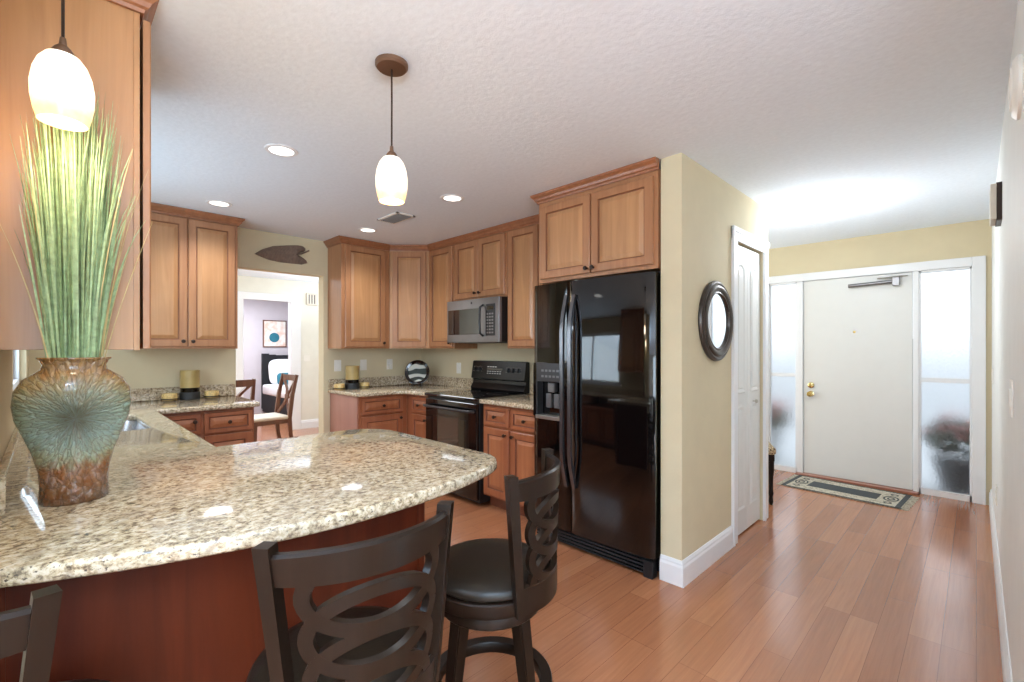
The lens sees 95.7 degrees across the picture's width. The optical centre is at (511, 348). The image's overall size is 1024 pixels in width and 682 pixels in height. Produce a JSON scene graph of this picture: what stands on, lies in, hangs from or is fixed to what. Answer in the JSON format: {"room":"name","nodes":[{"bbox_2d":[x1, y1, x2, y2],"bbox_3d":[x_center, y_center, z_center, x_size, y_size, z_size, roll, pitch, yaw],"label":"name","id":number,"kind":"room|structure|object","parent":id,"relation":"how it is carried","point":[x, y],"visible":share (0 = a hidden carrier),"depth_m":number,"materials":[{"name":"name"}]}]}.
{"room":"kitchen","nodes":[
{"label":"kitchen","id":0,"kind":"room"},
{"bbox_2d":[0,350,28,460],"bbox_3d":[-2.223,0.120,1.999,0.120,2.440,3.530,0,0,-45],"label":"wall","id":1,"kind":"structure","parent":0,"point":[7,426],"depth_m":1.58,"materials":[{"name":"beige paint"}]},
{"bbox_2d":[0,426,23,515],"bbox_3d":[-2.352,0.375,2.229,0.021,0.102,2.978,0,0,-45],"label":"backsplash","id":2,"kind":"structure","parent":1,"relation":"attached to","point":[9,463],"depth_m":1.36,"materials":[{"name":"beige stone"}]},
{"bbox_2d":[13,350,18,390],"bbox_3d":[-2.532,-0.255,2.347,0.115,1.050,1.580,0,0,-45],"label":"window","id":3,"kind":"structure","parent":1,"relation":"in","point":[15,352],"depth_m":2.85,"materials":[{"name":"white glass"}]},
{"bbox_2d":[0,0,150,349],"bbox_3d":[-1.514,-0.531,1.630,0.361,1.077,0.754,0,0,-45],"label":"upper cabinet","id":4,"kind":"object","parent":1,"relation":"attached to","point":[107,37],"visible":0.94,"depth_m":1.38,"materials":[{"name":"brown wood"}]},
{"bbox_2d":[107,0,158,28],"bbox_3d":[-1.503,-1.071,1.608,0.346,0.054,0.800,0,0,-45],"label":"crown molding","id":5,"kind":"structure","parent":1,"relation":"attached to","point":[146,9],"depth_m":1.44,"materials":[{"name":"brown wood"}]},
{"bbox_2d":[29,227,420,432],"bbox_3d":[-2.306,0.120,4.495,3.530,2.440,0.120,0,0,-45],"label":"wall","id":6,"kind":"structure","parent":0,"point":[142,368],"depth_m":4.37,"materials":[{"name":"beige paint"}]},
{"bbox_2d":[130,384,234,401],"bbox_3d":[-2.955,0.375,3.746,1.268,0.102,0.021,0,0,-45],"label":"backsplash","id":7,"kind":"structure","parent":6,"relation":"attached to","point":[140,394],"depth_m":3.83,"materials":[{"name":"beige stone"}]},
{"bbox_2d":[140,212,237,348],"bbox_3d":[-2.675,-0.522,3.783,0.710,1.055,0.366,0,0,-45],"label":"upper cabinet","id":8,"kind":"object","parent":6,"relation":"attached to","point":[194,262],"visible":0.85,"depth_m":3.70,"materials":[{"name":"brown wood"}]},
{"bbox_2d":[151,202,244,226],"bbox_3d":[-2.705,-1.067,3.756,0.881,0.061,0.361,0,0,-45],"label":"crown molding","id":9,"kind":"structure","parent":6,"relation":"attached to","point":[155,207],"depth_m":3.70,"materials":[{"name":"brown wood"}]},
{"bbox_2d":[255,245,308,264],"bbox_3d":[-2.209,-0.922,4.479,0.500,0.187,0.036,0,0,-45],"label":"carving","id":10,"kind":"object","parent":6,"relation":"attached to","point":[286,253],"visible":1,"depth_m":4.49,"materials":[{"name":"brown wood"}]},
{"bbox_2d":[334,360,340,370],"bbox_3d":[-1.832,0.185,4.877,0.075,0.118,0.010,0,0,-45],"label":"light switch","id":11,"kind":"object","parent":6,"relation":"attached to","point":[337,363],"visible":1,"depth_m":4.87,"materials":[{"name":"white plastic"}]},
{"bbox_2d":[328,243,388,348],"bbox_3d":[-1.593,-0.522,4.864,0.530,1.055,0.366,0,0,-45],"label":"upper cabinet","id":12,"kind":"object","parent":6,"relation":"attached to","point":[358,276],"visible":1,"depth_m":4.72,"materials":[{"name":"brown wood"}]},
{"bbox_2d":[360,359,366,369],"bbox_3d":[-1.627,0.185,5.082,0.075,0.118,0.009,0,0,-45],"label":"wall outlet","id":13,"kind":"object","parent":6,"relation":"attached to","point":[363,363],"visible":1,"depth_m":5.08,"materials":[{"name":"white plastic"}]},
{"bbox_2d":[328,376,411,388],"bbox_3d":[-1.497,0.375,5.202,1.141,0.102,0.021,0,0,-45],"label":"backsplash","id":14,"kind":"structure","parent":6,"relation":"attached to","point":[389,380],"depth_m":5.20,"materials":[{"name":"beige stone"}]},
{"bbox_2d":[387,359,392,368],"bbox_3d":[-1.390,0.185,5.297,0.075,0.118,0.040,0,0,-45],"label":"wall outlet","id":15,"kind":"object","parent":6,"relation":"attached to","point":[389,361],"visible":1,"depth_m":5.29,"materials":[{"name":"white plastic"}]},
{"bbox_2d":[243,299,288,413],"bbox_3d":[-5.269,0.120,9.521,4.800,2.440,0.120,0,0,-45],"label":"wall","id":16,"kind":"structure","parent":0,"point":[255,312],"depth_m":9.49,"materials":[{"name":"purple paint"}]},
{"bbox_2d":[263,320,286,346],"bbox_3d":[-4.970,-0.300,9.717,0.460,0.560,0.025,0,0,-45],"label":"framed picture","id":17,"kind":"object","parent":16,"relation":"attached to","point":[274,331],"visible":1,"depth_m":9.71,"materials":[{"name":"white paper"}]},
{"bbox_2d":[238,275,318,419],"bbox_3d":[-4.281,0.120,6.975,5.000,2.440,0.120,0,0,-45],"label":"wall","id":18,"kind":"structure","parent":0,"point":[309,313],"depth_m":7.73,"materials":[{"name":"beige paint"}]},
{"bbox_2d":[236,291,301,429],"bbox_3d":[-3.868,0.240,7.368,0.970,2.200,0.148,0,0,-45],"label":"trim","id":19,"kind":"structure","parent":18,"relation":"attached to","point":[294,305],"depth_m":7.57,"materials":[{"name":"white paint"}]},
{"bbox_2d":[304,355,309,360],"bbox_3d":[-3.421,0.170,7.741,0.100,0.100,0.010,0,0,-45],"label":"thermostat","id":20,"kind":"object","parent":18,"relation":"attached to","point":[306,357],"visible":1,"depth_m":7.74,"materials":[{"name":"white plastic"}]},
{"bbox_2d":[301,418,318,428],"bbox_3d":[-3.012,1.268,8.146,1.350,0.143,0.016,0,0,-45],"label":"baseboard","id":21,"kind":"structure","parent":18,"relation":"attached to","point":[311,423],"depth_m":7.77,"materials":[{"name":"white paint"}]},
{"bbox_2d":[306,293,317,305],"bbox_3d":[-3.357,-0.815,7.776,0.180,0.190,0.053,0,0,-45],"label":"door chime","id":22,"kind":"object","parent":18,"relation":"attached to","point":[311,299],"visible":1,"depth_m":7.75,"materials":[{"name":"beige plastic"}]},
{"bbox_2d":[323,214,538,250],"bbox_3d":[-0.632,-1.067,4.457,2.656,0.061,0.734,0,0,24],"label":"crown molding","id":23,"kind":"structure","parent":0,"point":[532,220],"depth_m":4.61,"materials":[{"name":"brown wood"}]},
{"bbox_2d":[421,343,533,382],"bbox_3d":[0.163,0.120,4.436,0.120,2.440,3.453,0,0,-45],"label":"wall","id":24,"kind":"structure","parent":0,"point":[440,362],"depth_m":4.99,"materials":[{"name":"beige paint"}]},
{"bbox_2d":[389,251,429,348],"bbox_3d":[-1.100,-0.522,5.182,0.608,1.055,0.608,0,0,-45],"label":"upper cabinet","id":25,"kind":"object","parent":24,"relation":"attached to","point":[408,270],"visible":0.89,"depth_m":4.95,"materials":[{"name":"brown wood"}]},
{"bbox_2d":[423,375,472,387],"bbox_3d":[-0.733,0.375,5.232,0.021,0.102,1.016,0,0,-45],"label":"backsplash","id":26,"kind":"structure","parent":24,"relation":"attached to","point":[434,380],"depth_m":5.18,"materials":[{"name":"beige stone"}]},
{"bbox_2d":[429,245,476,348],"bbox_3d":[-0.642,-0.522,4.905,0.356,1.055,0.432,0,0,-45],"label":"upper cabinet","id":27,"kind":"object","parent":24,"relation":"attached to","point":[442,260],"visible":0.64,"depth_m":4.80,"materials":[{"name":"brown wood"}]},
{"bbox_2d":[456,363,460,373],"bbox_3d":[-0.587,0.220,5.095,0.009,0.118,0.075,0,0,-45],"label":"wall outlet","id":28,"kind":"object","parent":24,"relation":"attached to","point":[458,365],"visible":1,"depth_m":5.09,"materials":[{"name":"white plastic"}]},
{"bbox_2d":[455,231,507,300],"bbox_3d":[-0.220,-0.756,4.482,0.356,0.588,0.757,0,0,-45],"label":"upper cabinet","id":29,"kind":"object","parent":24,"relation":"attached to","point":[481,265],"visible":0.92,"depth_m":4.34,"materials":[{"name":"brown wood"}]},
{"bbox_2d":[447,296,507,343],"bbox_3d":[-0.256,-0.251,4.447,0.448,0.410,0.752,0,0,-45],"label":"microwave","id":30,"kind":"object","parent":29,"relation":"attached to","point":[480,320],"visible":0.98,"depth_m":4.25,"materials":[{"name":"silver metal"}]},
{"bbox_2d":[508,224,544,348],"bbox_3d":[0.308,-0.522,3.975,0.325,1.055,0.700,0,0,-45],"label":"upper cabinet","id":31,"kind":"object","parent":24,"relation":"attached to","point":[523,243],"visible":0.44,"depth_m":3.97,"materials":[{"name":"brown wood"}]},
{"bbox_2d":[539,169,660,283],"bbox_3d":[0.746,-0.755,3.246,0.736,0.580,0.925,0,0,-45],"label":"upper cabinet","id":32,"kind":"object","parent":24,"relation":"attached to","point":[612,229],"visible":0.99,"depth_m":2.95,"materials":[{"name":"brown wood"}]},
{"bbox_2d":[530,157,658,204],"bbox_3d":[0.596,-1.067,3.124,0.341,0.061,0.978,0,0,-45],"label":"crown molding","id":33,"kind":"structure","parent":32,"relation":"attached to","point":[651,164],"depth_m":2.95,"materials":[{"name":"brown wood"}]},
{"bbox_2d":[151,0,1017,282],"bbox_3d":[-2.190,-1.140,2.688,10.900,0.080,15.100,0,0,-45],"label":"ceiling","id":34,"kind":"structure","parent":0,"point":[890,113],"depth_m":2.10,"materials":[{"name":"white paint"}]},
{"bbox_2d":[28,0,94,131],"bbox_3d":[-1.129,-0.832,1.165,0.124,0.533,0.124,0,0,-45],"label":"pendant light","id":35,"kind":"object","parent":34,"relation":"hanging from","point":[61,89],"visible":1,"depth_m":1.13,"materials":[{"name":"white glass"}]},
{"bbox_2d":[206,200,231,206],"bbox_3d":[-2.222,-1.097,3.519,0.172,0.006,0.172,0,0,-45],"label":"recessed light","id":36,"kind":"object","parent":34,"relation":"in","point":[219,203],"visible":1,"depth_m":3.52,"materials":[{"name":"white"}]},
{"bbox_2d":[264,143,297,156],"bbox_3d":[-1.282,-1.097,2.578,0.172,0.006,0.172,0,0,-45],"label":"recessed light","id":37,"kind":"object","parent":34,"relation":"in","point":[281,150],"visible":1,"depth_m":2.57,"materials":[{"name":"white paint"}]},
{"bbox_2d":[358,227,376,232],"bbox_3d":[-1.341,-1.097,4.314,0.172,0.006,0.172,0,0,-45],"label":"recessed light","id":38,"kind":"object","parent":34,"relation":"in","point":[370,230],"visible":1,"depth_m":4.31,"materials":[{"name":"white"}]},
{"bbox_2d":[375,53,407,204],"bbox_3d":[-0.465,-0.832,1.791,0.124,0.533,0.124,0,0,-45],"label":"pendant light","id":39,"kind":"object","parent":34,"relation":"hanging from","point":[391,180],"visible":1,"depth_m":1.75,"materials":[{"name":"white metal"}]},
{"bbox_2d":[377,212,414,223],"bbox_3d":[-0.981,-1.094,3.911,0.170,0.012,0.320,0,0,-45],"label":"ceiling vent","id":40,"kind":"object","parent":34,"relation":"in","point":[396,217],"visible":1,"depth_m":3.88,"materials":[{"name":"white plastic"}]},
{"bbox_2d":[441,194,463,201],"bbox_3d":[-0.436,-1.097,3.394,0.172,0.006,0.172,0,0,-45],"label":"recessed light","id":41,"kind":"object","parent":34,"relation":"in","point":[447,197],"visible":1,"depth_m":3.38,"materials":[{"name":"white"}]},
{"bbox_2d":[257,413,1002,681],"bbox_3d":[-2.190,1.370,2.688,10.900,0.060,15.100,0,0,-45],"label":"floor","id":42,"kind":"structure","parent":0,"point":[825,588],"depth_m":2.43,"materials":[{"name":"brown wood"}]},
{"bbox_2d":[0,584,110,681],"bbox_3d":[-0.916,0.854,0.802,0.432,0.972,0.445,0,0,-9],"label":"bar stool","id":43,"kind":"object","parent":42,"relation":"on","point":[31,630],"visible":1,"depth_m":0.68,"materials":[{"name":"brown wood"}]},
{"bbox_2d":[60,679,110,681],"bbox_3d":[-0.918,0.726,0.814,0.402,0.052,0.402,0,0,-9],"label":"seat cushion","id":44,"kind":"object","parent":43,"relation":"on","point":[77,680],"depth_m":1.00,"materials":[{"name":"brown leather"}]},
{"bbox_2d":[162,407,253,446],"bbox_3d":[-2.501,0.902,3.675,0.655,0.876,0.716,0,0,-45],"label":"base cabinet","id":45,"kind":"object","parent":42,"relation":"on","point":[224,427],"visible":0.3,"depth_m":3.51,"materials":[{"name":"brown wood"}]},
{"bbox_2d":[0,502,424,681],"bbox_3d":[-1.025,0.902,1.658,1.083,0.876,0.908,0,0,-45],"label":"base cabinet","id":46,"kind":"object","parent":42,"relation":"on","point":[197,619],"visible":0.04,"depth_m":1.20,"materials":[{"name":"brown wood"}]},
{"bbox_2d":[0,384,496,587],"bbox_3d":[-1.672,0.394,2.501,1.367,0.140,3.597,0,0,-45],"label":"countertop","id":47,"kind":"structure","parent":46,"relation":"on","point":[175,495],"depth_m":1.37,"materials":[{"name":"beige stone"}]},
{"bbox_2d":[10,357,131,506],"bbox_3d":[-1.228,0.226,1.303,0.248,0.400,0.159,0,0,-45],"label":"ceramic vase","id":48,"kind":"object","parent":47,"relation":"on","point":[71,414],"visible":0.96,"depth_m":1.25,"materials":[{"name":"ceramic"}]},
{"bbox_2d":[0,87,151,363],"bbox_3d":[-1.201,-0.310,1.294,0.306,0.933,0.104,0,0,-45],"label":"ornamental grass","id":49,"kind":"object","parent":48,"relation":"in","point":[74,265],"depth_m":1.27,"materials":[{"name":"plant"}]},
{"bbox_2d":[122,420,145,430],"bbox_3d":[-2.307,0.545,2.600,0.430,0.158,0.800,0,0,-45],"label":"sink","id":50,"kind":"object","parent":47,"relation":"in","point":[129,425],"visible":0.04,"depth_m":2.96,"materials":[{"name":"metal"}]},
{"bbox_2d":[160,393,178,400],"bbox_3d":[-2.763,0.396,3.742,0.120,0.060,0.120,0,0,-45],"label":"cup","id":51,"kind":"object","parent":47,"relation":"on","point":[165,396],"visible":1,"depth_m":3.70,"materials":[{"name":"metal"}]},
{"bbox_2d":[179,370,199,399],"bbox_3d":[-2.678,0.305,3.855,0.144,0.240,0.144,0,0,-45],"label":"hurricane candle holder","id":52,"kind":"object","parent":47,"relation":"on","point":[189,379],"visible":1,"depth_m":3.80,"materials":[{"name":"wax"}]},
{"bbox_2d":[203,390,219,397],"bbox_3d":[-2.568,0.396,3.965,0.120,0.060,0.120,0,0,-45],"label":"cup","id":53,"kind":"object","parent":47,"relation":"on","point":[211,393],"visible":1,"depth_m":3.92,"materials":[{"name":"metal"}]},
{"bbox_2d":[236,378,255,399],"bbox_3d":[-3.181,0.840,5.166,0.449,1.008,0.554,0,0,-45],"label":"dining chair","id":54,"kind":"object","parent":42,"relation":"on","point":[247,384],"visible":0.09,"depth_m":5.09,"materials":[{"name":"brown wood"}]},
{"bbox_2d":[261,354,287,414],"bbox_3d":[-3.880,0.707,9.340,1.574,1.187,2.000,0,0,-45],"label":"bed","id":55,"kind":"object","parent":42,"relation":"on","point":[268,390],"visible":0.25,"depth_m":9.36,"materials":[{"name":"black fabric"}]},
{"bbox_2d":[268,359,287,383],"bbox_3d":[-4.725,0.495,9.683,0.232,0.531,0.660,0,0,44],"label":"bed pillow","id":56,"kind":"object","parent":55,"relation":"on","point":[276,366],"visible":0.44,"depth_m":9.50,"materials":[{"name":"white fabric"}]},
{"bbox_2d":[277,373,287,384],"bbox_3d":[-4.612,0.627,9.428,0.157,0.247,0.304,0,0,44],"label":"throw pillow","id":57,"kind":"object","parent":55,"relation":"on","point":[279,374],"visible":0.33,"depth_m":9.32,"materials":[{"name":"teal fabric"}]},
{"bbox_2d":[254,373,298,441],"bbox_3d":[-3.055,0.840,5.856,0.449,1.008,0.554,0,0,42],"label":"dining chair","id":58,"kind":"object","parent":42,"relation":"on","point":[275,418],"visible":0.79,"depth_m":5.85,"materials":[{"name":"brown wood"}]},
{"bbox_2d":[246,500,453,681],"bbox_3d":[-0.392,0.854,1.089,0.432,0.972,0.445,0,0,-38],"label":"bar stool","id":59,"kind":"object","parent":42,"relation":"on","point":[335,640],"visible":1,"depth_m":0.91,"materials":[{"name":"brown wood"}]},
{"bbox_2d":[246,606,418,681],"bbox_3d":[-0.400,0.726,1.099,0.402,0.052,0.402,0,0,-38],"label":"seat cushion","id":60,"kind":"object","parent":59,"relation":"on","point":[259,672],"depth_m":1.07,"materials":[{"name":"brown leather"}]},
{"bbox_2d":[330,393,406,433],"bbox_3d":[-1.468,0.902,4.773,0.531,0.876,0.671,0,0,-45],"label":"base cabinet","id":61,"kind":"object","parent":42,"relation":"on","point":[388,412],"visible":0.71,"depth_m":4.57,"materials":[{"name":"brown wood"}]},
{"bbox_2d":[328,375,472,396],"bbox_3d":[-1.138,0.394,4.843,1.144,0.140,1.037,0,0,-45],"label":"countertop","id":62,"kind":"structure","parent":61,"relation":"on","point":[389,385],"depth_m":5.01,"materials":[{"name":"beige stone"}]},
{"bbox_2d":[333,383,344,389],"bbox_3d":[-1.765,0.396,4.739,0.120,0.060,0.120,0,0,-45],"label":"cup","id":63,"kind":"object","parent":62,"relation":"on","point":[340,386],"visible":1,"depth_m":4.69,"materials":[{"name":"ceramic"}]},
{"bbox_2d":[345,366,359,388],"bbox_3d":[-1.666,0.305,4.838,0.144,0.240,0.144,0,0,-45],"label":"hurricane candle holder","id":64,"kind":"object","parent":62,"relation":"on","point":[351,372],"visible":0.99,"depth_m":4.78,"materials":[{"name":"wax"}]},
{"bbox_2d":[359,382,369,387],"bbox_3d":[-1.574,0.396,4.944,0.120,0.060,0.120,0,0,-45],"label":"cup","id":65,"kind":"object","parent":62,"relation":"on","point":[362,384],"visible":0.88,"depth_m":4.90,"materials":[{"name":"ceramic"}]},
{"bbox_2d":[405,360,429,385],"bbox_3d":[-1.055,0.280,5.172,0.204,0.291,0.204,0,0,44],"label":"decorative plate","id":66,"kind":"object","parent":62,"relation":"on","point":[416,371],"visible":1,"depth_m":5.18,"materials":[{"name":"black ceramic"}]},
{"bbox_2d":[407,394,427,437],"bbox_3d":[-0.742,0.902,4.803,0.641,0.876,0.415,0,0,-45],"label":"base cabinet","id":67,"kind":"object","parent":42,"relation":"on","point":[416,413],"visible":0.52,"depth_m":4.60,"materials":[{"name":"brown wood"}]},
{"bbox_2d":[423,360,529,503],"bbox_3d":[-0.356,0.719,4.345,0.713,1.182,0.760,0,0,-45],"label":"range","id":68,"kind":"object","parent":42,"relation":"on","point":[453,417],"visible":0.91,"depth_m":4.22,"materials":[{"name":"black metal"}]},
{"bbox_2d":[425,389,523,401],"bbox_3d":[-0.350,0.435,4.351,0.605,0.025,0.760,0,0,-45],"label":"cooktop","id":69,"kind":"object","parent":68,"relation":"in","point":[465,395],"depth_m":4.28,"materials":[{"name":"black glass"}]},
{"bbox_2d":[439,448,560,681],"bbox_3d":[-0.062,0.854,1.555,0.445,0.972,0.432,0,0,20],"label":"bar stool","id":70,"kind":"object","parent":42,"relation":"on","point":[494,584],"visible":0.94,"depth_m":1.42,"materials":[{"name":"brown wood"}]},
{"bbox_2d":[446,538,549,602],"bbox_3d":[-0.073,0.726,1.559,0.402,0.052,0.402,0,0,20],"label":"seat cushion","id":71,"kind":"object","parent":70,"relation":"on","point":[478,569],"depth_m":1.43,"materials":[{"name":"brown leather"}]},
{"bbox_2d":[484,404,533,516],"bbox_3d":[0.189,0.902,3.871,0.641,0.876,0.676,0,0,-45],"label":"base cabinet","id":72,"kind":"object","parent":42,"relation":"on","point":[508,431],"visible":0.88,"depth_m":3.70,"materials":[{"name":"brown wood"}]},
{"bbox_2d":[479,383,532,409],"bbox_3d":[0.192,0.394,3.868,0.639,0.140,0.678,0,0,-45],"label":"countertop","id":73,"kind":"structure","parent":72,"relation":"on","point":[525,401],"depth_m":3.77,"materials":[{"name":"beige stone"}]},
{"bbox_2d":[533,271,660,579],"bbox_3d":[0.697,0.445,3.215,0.769,1.790,0.945,0,0,-45],"label":"refrigerator","id":74,"kind":"object","parent":42,"relation":"on","point":[597,363],"visible":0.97,"depth_m":2.88,"materials":[{"name":"black metal"}]},
{"bbox_2d":[768,441,775,504],"bbox_3d":[2.018,1.094,4.184,0.590,0.492,0.340,0,0,20],"label":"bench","id":75,"kind":"object","parent":42,"relation":"on","point":[771,450],"visible":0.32,"depth_m":3.95,"materials":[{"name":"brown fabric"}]},
{"bbox_2d":[768,441,775,454],"bbox_3d":[2.018,0.879,4.184,0.590,0.062,0.340,0,0,20],"label":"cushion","id":76,"kind":"object","parent":75,"relation":"on","point":[771,450],"depth_m":3.94,"materials":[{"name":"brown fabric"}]},
{"bbox_2d":[777,474,919,510],"bbox_3d":[3.121,1.335,4.354,0.524,0.009,1.007,0,0,-41],"label":"mat","id":77,"kind":"object","parent":42,"relation":"on","point":[890,499],"visible":1,"depth_m":4.30,"materials":[{"name":"beige fabric"}]},
{"bbox_2d":[661,153,767,560],"bbox_3d":[0.848,0.120,3.795,1.526,2.440,1.829,0,0,-45],"label":"wall partition","id":78,"kind":"structure","parent":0,"point":[699,209],"depth_m":2.73,"materials":[{"name":"beige paint"}]},
{"bbox_2d":[530,383,532,393],"bbox_3d":[0.411,0.375,4.087,0.021,0.102,0.678,0,0,-45],"label":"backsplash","id":79,"kind":"structure","parent":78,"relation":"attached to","point":[531,384],"depth_m":4.30,"materials":[{"name":"beige stone"}]},
{"bbox_2d":[659,525,733,587],"bbox_3d":[1.173,1.268,2.904,0.759,0.143,0.142,0,0,-45],"label":"baseboard","id":80,"kind":"structure","parent":78,"relation":"attached to","point":[679,573],"depth_m":2.70,"materials":[{"name":"white paint"}]},
{"bbox_2d":[698,281,732,360],"bbox_3d":[1.298,-0.170,2.925,0.508,0.508,0.038,0,0,-45],"label":"round mirror","id":81,"kind":"object","parent":78,"relation":"attached to","point":[715,312],"visible":1,"depth_m":2.89,"materials":[{"name":"grey metal"}]},
{"bbox_2d":[708,294,727,347],"bbox_3d":[1.290,-0.170,2.932,0.344,0.344,0.017,0,0,-45],"label":"mirror glass","id":82,"kind":"object","parent":81,"relation":"attached to","point":[717,303],"depth_m":2.93,"materials":[{"name":"white mirror"}]},
{"bbox_2d":[738,245,759,534],"bbox_3d":[1.735,0.298,3.412,0.563,2.060,0.067,0,0,-45],"label":"door","id":83,"kind":"structure","parent":78,"relation":"in","point":[748,260],"depth_m":3.43,"materials":[{"name":"white paint"}]},
{"bbox_2d":[731,225,769,546],"bbox_3d":[1.756,0.256,3.394,0.758,2.168,0.022,0,0,-45],"label":"trim","id":84,"kind":"structure","parent":78,"relation":"attached to","point":[738,234],"depth_m":3.19,"materials":[{"name":"white paint"}]},
{"bbox_2d":[768,219,991,504],"bbox_3d":[3.087,0.120,5.032,0.140,2.440,3.243,0,0,-45],"label":"wall","id":85,"kind":"structure","parent":0,"point":[973,238],"depth_m":4.32,"materials":[{"name":"beige paint"}]},
{"bbox_2d":[769,282,796,472],"bbox_3d":[2.974,0.315,5.081,0.050,2.050,0.273,0,0,-45],"label":"window","id":86,"kind":"structure","parent":85,"relation":"in","point":[782,296],"depth_m":5.08,"materials":[{"name":"white glass"}]},
{"bbox_2d":[795,472,918,494],"bbox_3d":[3.392,1.331,4.610,0.125,0.018,0.990,0,0,-45],"label":"threshold","id":87,"kind":"object","parent":85,"relation":"attached to","point":[908,491],"depth_m":4.54,"materials":[{"name":"brown wood"}]},
{"bbox_2d":[804,272,912,489],"bbox_3d":[3.397,0.307,4.605,0.119,2.025,0.876,0,0,-45],"label":"door","id":88,"kind":"structure","parent":85,"relation":"in","point":[858,341],"depth_m":4.59,"materials":[{"name":"white paint"}]},
{"bbox_2d":[848,275,907,287],"bbox_3d":[3.505,-0.633,4.454,0.045,0.096,0.451,0,0,-45],"label":"door closer","id":89,"kind":"object","parent":88,"relation":"attached to","point":[895,281],"depth_m":4.41,"materials":[{"name":"silver metal"}]},
{"bbox_2d":[768,255,985,504],"bbox_3d":[3.438,0.275,4.636,0.122,2.130,1.819,0,0,-45],"label":"trim","id":90,"kind":"structure","parent":85,"relation":"attached to","point":[978,263],"depth_m":4.26,"materials":[{"name":"white paint"}]},
{"bbox_2d":[919,266,971,501],"bbox_3d":[3.889,0.315,4.165,0.050,2.050,0.346,0,0,-45],"label":"window","id":91,"kind":"structure","parent":85,"relation":"in","point":[945,295],"depth_m":4.16,"materials":[{"name":"white glass"}]},
{"bbox_2d":[992,0,1023,681],"bbox_3d":[2.560,0.120,2.333,4.420,2.440,0.130,0,0,-45],"label":"wall","id":92,"kind":"structure","parent":0,"point":[1008,238],"depth_m":1.78,"materials":[{"name":"white paint"}]},
{"bbox_2d":[990,181,1001,226],"bbox_3d":[2.527,-0.746,2.422,0.200,0.192,0.042,0,0,-45],"label":"door chime","id":93,"kind":"object","parent":92,"relation":"attached to","point":[995,189],"visible":1,"depth_m":2.35,"materials":[{"name":"beige plastic"}]},
{"bbox_2d":[995,484,996,505],"bbox_3d":[3.034,0.920,2.905,0.075,0.118,0.009,0,0,-45],"label":"wall outlet","id":94,"kind":"object","parent":92,"relation":"attached to","point":[996,484],"visible":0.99,"depth_m":2.88,"materials":[{"name":"white plastic"}]},
{"bbox_2d":[989,489,1012,681],"bbox_3d":[2.508,1.268,2.385,4.420,0.143,0.016,0,0,-45],"label":"baseboard","id":95,"kind":"structure","parent":92,"relation":"attached to","point":[1004,644],"depth_m":2.22,"materials":[{"name":"white paint"}]},
{"bbox_2d":[1008,379,1013,417],"bbox_3d":[1.803,0.180,1.676,0.120,0.130,0.010,0,0,-45],"label":"light switch","id":96,"kind":"object","parent":92,"relation":"attached to","point":[1011,382],"visible":1,"depth_m":1.63,"materials":[{"name":"white plastic"}]},
{"bbox_2d":[1008,54,1022,119],"bbox_3d":[1.494,-0.770,1.377,0.180,0.180,0.023,0,0,-45],"label":"wall fixture","id":97,"kind":"object","parent":92,"relation":"attached to","point":[1015,90],"visible":1,"depth_m":1.33,"materials":[{"name":"white glass"}]},
{"bbox_2d":[1008,67,1012,111],"bbox_3d":[1.488,-0.770,1.383,0.130,0.130,0.006,0,0,-45],"label":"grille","id":98,"kind":"object","parent":97,"relation":"attached to","point":[1010,90],"depth_m":1.35,"materials":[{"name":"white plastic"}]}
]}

